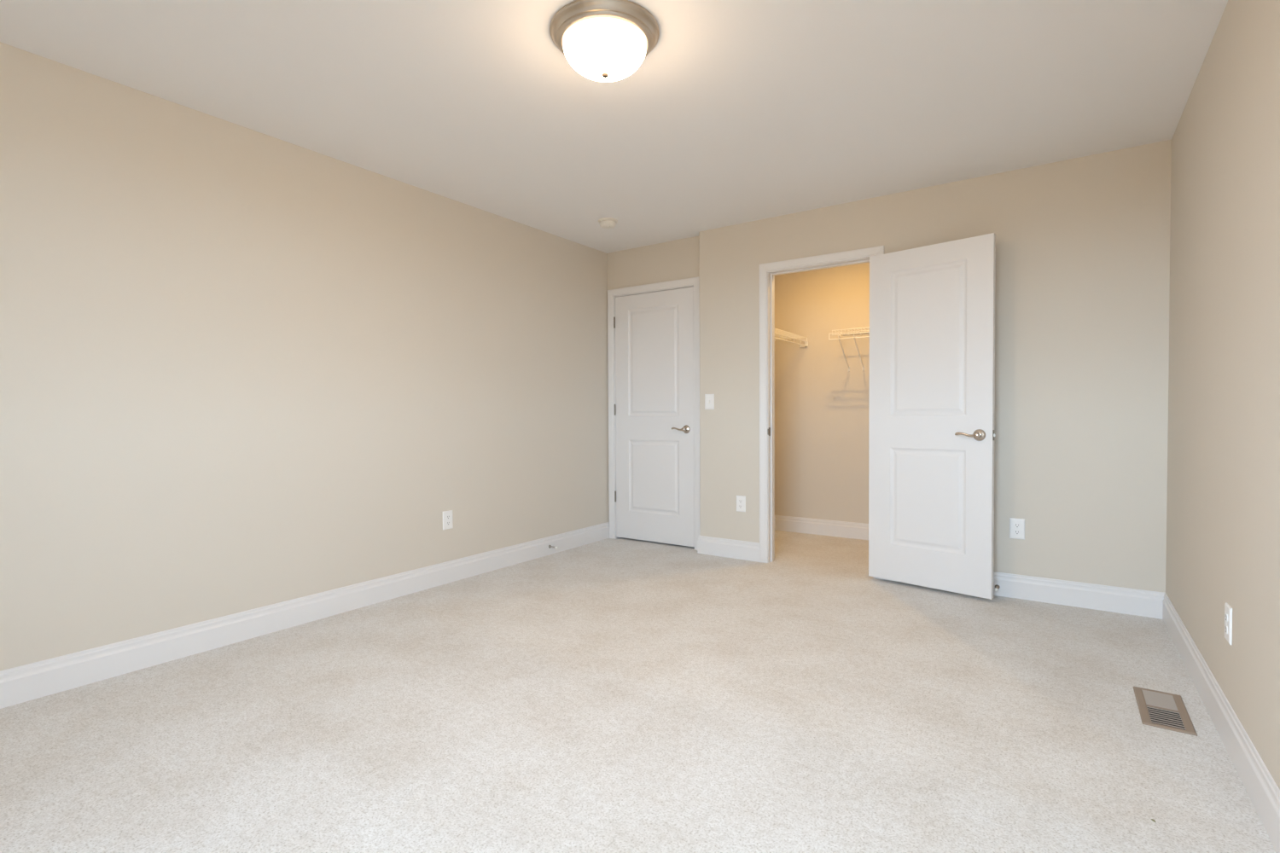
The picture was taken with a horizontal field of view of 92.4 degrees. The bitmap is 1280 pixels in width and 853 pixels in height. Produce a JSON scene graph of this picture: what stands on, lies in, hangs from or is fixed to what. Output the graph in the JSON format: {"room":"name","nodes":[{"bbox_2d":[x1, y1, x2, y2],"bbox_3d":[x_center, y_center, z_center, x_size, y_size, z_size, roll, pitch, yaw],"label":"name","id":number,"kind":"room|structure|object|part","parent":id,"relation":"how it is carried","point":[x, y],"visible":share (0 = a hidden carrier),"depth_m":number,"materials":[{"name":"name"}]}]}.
{"room":"empty bedroom","nodes":[
{"label":"empty bedroom","id":0,"kind":"room"},
{"bbox_2d":[0,41,609,670],"bbox_3d":[-1.434,-0.221,3.683,0.115,2.440,6.380,1,1,34],"label":"wall","id":1,"kind":"structure","parent":0,"point":[242,369],"depth_m":2.91,"materials":[{"name":"beige paint"}]},
{"bbox_2d":[0,522,609,709],"bbox_3d":[-1.688,0.943,3.215,0.013,0.136,5.043,1,1,34],"label":"baseboard","id":2,"kind":"structure","parent":1,"relation":"attached to","point":[26,683],"depth_m":2.92,"materials":[{"name":"white paint"}]},
{"bbox_2d":[442,510,453,529],"bbox_3d":[-1.219,0.594,3.899,0.008,0.117,0.075,1,1,34],"label":"wall outlet","id":3,"kind":"object","parent":1,"relation":"attached to","point":[447,515],"visible":1,"depth_m":3.89,"materials":[{"name":"white plastic"}]},
{"bbox_2d":[0,0,1227,253],"bbox_3d":[0.117,-1.456,2.590,3.890,0.060,6.380,1,1,34],"label":"ceiling","id":4,"kind":"structure","parent":0,"point":[739,111],"depth_m":2.58,"materials":[{"name":"white paint"}]},
{"bbox_2d":[549,0,659,81],"bbox_3d":[-0.126,-1.338,2.211,0.394,0.158,0.394,1,1,34],"label":"ceiling light","id":5,"kind":"object","parent":4,"relation":"attached to","point":[602,40],"visible":1,"depth_m":2.11,"materials":[{"name":"white glass"}]},
{"bbox_3d":[-0.126,-1.325,2.211,0.305,0.106,0.305,1,1,34],"label":"lamp shade","id":6,"kind":"part","parent":5,"relation":"part of","materials":[{"name":"white glass"}]},
{"bbox_2d":[598,217,617,229],"bbox_3d":[-0.228,-1.435,4.361,0.141,0.054,0.141,1,1,34],"label":"smoke detector","id":7,"kind":"object","parent":4,"relation":"attached to","point":[605,223],"visible":1,"depth_m":4.32,"materials":[{"name":"white plastic"}]},
{"bbox_2d":[0,530,1276,852],"bbox_3d":[0.130,1.043,2.643,3.890,0.060,6.380,1,1,34],"label":"floor","id":8,"kind":"structure","parent":0,"point":[619,695],"depth_m":2.08,"materials":[{"name":"beige carpet"}]},
{"bbox_2d":[1133,686,1197,736],"bbox_3d":[1.868,1.010,2.195,0.140,0.006,0.339,1,1,34],"label":"floor vent","id":9,"kind":"object","parent":8,"relation":"in","point":[1162,710],"visible":1,"depth_m":2.18,"materials":[{"name":"brown metal"}]},
{"bbox_2d":[607,236,699,517],"bbox_3d":[0.146,-0.259,5.055,0.941,2.440,0.115,1,1,34],"label":"wall","id":10,"kind":"structure","parent":0,"point":[677,259],"depth_m":4.98,"materials":[{"name":"beige paint"}]},
{"bbox_2d":[613,286,694,546],"bbox_3d":[0.097,-0.073,5.013,0.772,2.040,0.094,1,1,34],"label":"door","id":11,"kind":"structure","parent":10,"relation":"in","point":[654,492],"depth_m":5.01,"materials":[{"name":"white paint"}]},
{"bbox_3d":[0.305,0.022,4.843,0.132,0.033,0.045,1,1,34],"label":"lever","id":12,"kind":"part","parent":11,"relation":"part of","materials":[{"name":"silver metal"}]},
{"bbox_3d":[0.362,0.022,4.838,0.066,0.066,0.016,1,1,34],"label":"handle","id":13,"kind":"part","parent":11,"relation":"part of","materials":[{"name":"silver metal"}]},
{"bbox_2d":[607,276,700,550],"bbox_3d":[0.133,-0.100,5.059,0.893,2.122,0.131,1,1,34],"label":"door frame","id":14,"kind":"structure","parent":10,"relation":"attached to","point":[694,282],"depth_m":5.09,"materials":[{"name":"white paint"}]},
{"bbox_2d":[774,262,869,523],"bbox_3d":[1.545,-0.274,5.438,2.815,2.440,0.115,1,1,34],"label":"wall","id":15,"kind":"structure","parent":0,"point":[822,407],"depth_m":5.34,"materials":[{"name":"beige paint"}]},
{"bbox_2d":[828,326,869,371],"bbox_3d":[2.059,-0.623,4.822,1.059,0.324,0.306,1,1,34],"label":"wire shelf","id":16,"kind":"object","parent":15,"relation":"attached to","point":[865,330],"visible":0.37,"depth_m":4.97,"materials":[{"name":"white metal"}]},
{"bbox_3d":[1.974,-0.727,4.697,1.059,0.056,0.008,1,1,34],"label":"hang rod","id":17,"kind":"part","parent":16,"relation":"part of","materials":[{"name":"white metal"}]},
{"bbox_2d":[698,139,1171,593],"bbox_3d":[1.603,-0.243,3.944,2.719,2.440,0.115,1,1,34],"label":"wall","id":18,"kind":"structure","parent":0,"point":[1082,292],"depth_m":3.41,"materials":[{"name":"beige paint"}]},
{"bbox_2d":[704,394,714,409],"bbox_3d":[0.518,-0.186,4.609,0.075,0.117,0.018,1,1,34],"label":"light switch","id":19,"kind":"object","parent":18,"relation":"attached to","point":[709,398],"visible":1,"depth_m":4.61,"materials":[{"name":"white plastic"}]},
{"bbox_2d":[736,495,745,511],"bbox_3d":[0.736,0.565,4.484,0.075,0.117,0.008,1,1,34],"label":"wall outlet","id":20,"kind":"object","parent":18,"relation":"attached to","point":[741,500],"visible":1,"depth_m":4.48,"materials":[{"name":"white plastic"}]},
{"bbox_2d":[697,515,868,562],"bbox_3d":[1.511,0.894,4.686,1.772,0.136,1.213,1,1,34],"label":"baseboard","id":21,"kind":"structure","parent":18,"relation":"attached to","point":[825,527],"depth_m":5.18,"materials":[{"name":"white paint"}]},
{"bbox_2d":[759,245,884,579],"bbox_3d":[1.234,-0.087,4.191,0.842,2.122,0.131,1,1,34],"label":"door frame","id":22,"kind":"structure","parent":18,"relation":"attached to","point":[768,271],"depth_m":4.36,"materials":[{"name":"white paint"}]},
{"bbox_2d":[868,232,995,599],"bbox_3d":[1.722,-0.055,3.666,0.153,2.033,0.722,-1,2,-44],"label":"door","id":23,"kind":"structure","parent":18,"relation":"in","point":[932,307],"depth_m":3.63,"materials":[{"name":"white paint"}]},
{"bbox_3d":[1.848,0.048,3.463,0.045,0.033,0.132,-1,2,-44],"label":"lever","id":24,"kind":"part","parent":23,"relation":"part of","materials":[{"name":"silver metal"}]},
{"bbox_3d":[1.903,0.048,3.448,0.016,0.066,0.066,-1,2,-44],"label":"handle","id":25,"kind":"part","parent":23,"relation":"part of","materials":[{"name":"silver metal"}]},
{"bbox_2d":[994,584,1000,591],"bbox_3d":[2.052,0.932,3.533,0.025,0.025,0.078,1,1,34],"label":"door stop","id":26,"kind":"object","parent":18,"relation":"attached to","point":[997,587],"visible":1,"depth_m":3.55,"materials":[{"name":"silver metal"}]},
{"bbox_2d":[1009,517,1024,540],"bbox_3d":[2.157,0.585,3.510,0.075,0.117,0.008,1,1,34],"label":"wall outlet","id":27,"kind":"object","parent":18,"relation":"attached to","point":[1016,526],"visible":1,"depth_m":3.51,"materials":[{"name":"white plastic"}]},
{"bbox_2d":[1013,523,1020,528],"bbox_3d":[2.155,0.566,3.508,0.034,0.026,0.003,1,1,34],"label":"receptacle","id":28,"kind":"object","parent":27,"relation":"attached to","point":[1015,525],"depth_m":3.51,"materials":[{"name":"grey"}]},
{"bbox_2d":[1013,529,1020,535],"bbox_3d":[2.156,0.605,3.509,0.034,0.026,0.003,1,1,34],"label":"receptacle","id":29,"kind":"object","parent":27,"relation":"attached to","point":[1015,532],"depth_m":3.51,"materials":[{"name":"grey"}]},
{"bbox_2d":[1165,0,1279,790],"bbox_3d":[1.341,-0.180,1.055,0.115,2.440,5.180,1,1,34],"label":"wall","id":30,"kind":"structure","parent":0,"point":[1223,501],"depth_m":1.98,"materials":[{"name":"beige paint"}]},
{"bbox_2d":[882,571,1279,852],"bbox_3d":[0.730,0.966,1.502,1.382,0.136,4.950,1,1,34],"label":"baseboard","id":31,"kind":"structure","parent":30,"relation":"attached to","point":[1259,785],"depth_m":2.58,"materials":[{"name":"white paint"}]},
{"bbox_2d":[1224,602,1232,645],"bbox_3d":[1.888,0.633,1.973,0.008,0.117,0.075,1,1,34],"label":"wall outlet","id":32,"kind":"object","parent":30,"relation":"attached to","point":[1228,610],"visible":1,"depth_m":1.96,"materials":[{"name":"white plastic"}]},
{"bbox_2d":[1224,612,1227,622],"bbox_3d":[1.886,0.613,1.974,0.003,0.026,0.034,1,1,34],"label":"receptacle","id":33,"kind":"object","parent":32,"relation":"attached to","point":[1225,613],"depth_m":1.97,"materials":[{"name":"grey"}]},
{"bbox_2d":[1224,624,1227,634],"bbox_3d":[1.886,0.652,1.975,0.003,0.026,0.034,1,1,34],"label":"receptacle","id":34,"kind":"object","parent":32,"relation":"attached to","point":[1225,625],"depth_m":1.97,"materials":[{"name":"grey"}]},
{"bbox_3d":[0.872,-0.265,5.173,0.115,2.440,1.085,1,1,34],"label":"wall","id":35,"kind":"structure","parent":0,"visible":0},
{"bbox_2d":[774,328,808,347],"bbox_3d":[1.052,-0.616,5.055,0.310,0.324,1.059,1,1,34],"label":"wire shelf","id":36,"kind":"object","parent":35,"relation":"attached to","point":[777,332],"visible":0.41,"depth_m":5.21,"materials":[{"name":"white metal"}]},
{"bbox_3d":[1.173,-0.721,4.970,0.008,0.056,1.059,1,1,34],"label":"hang rod","id":37,"kind":"part","parent":36,"relation":"part of","materials":[{"name":"white metal"}]}
]}

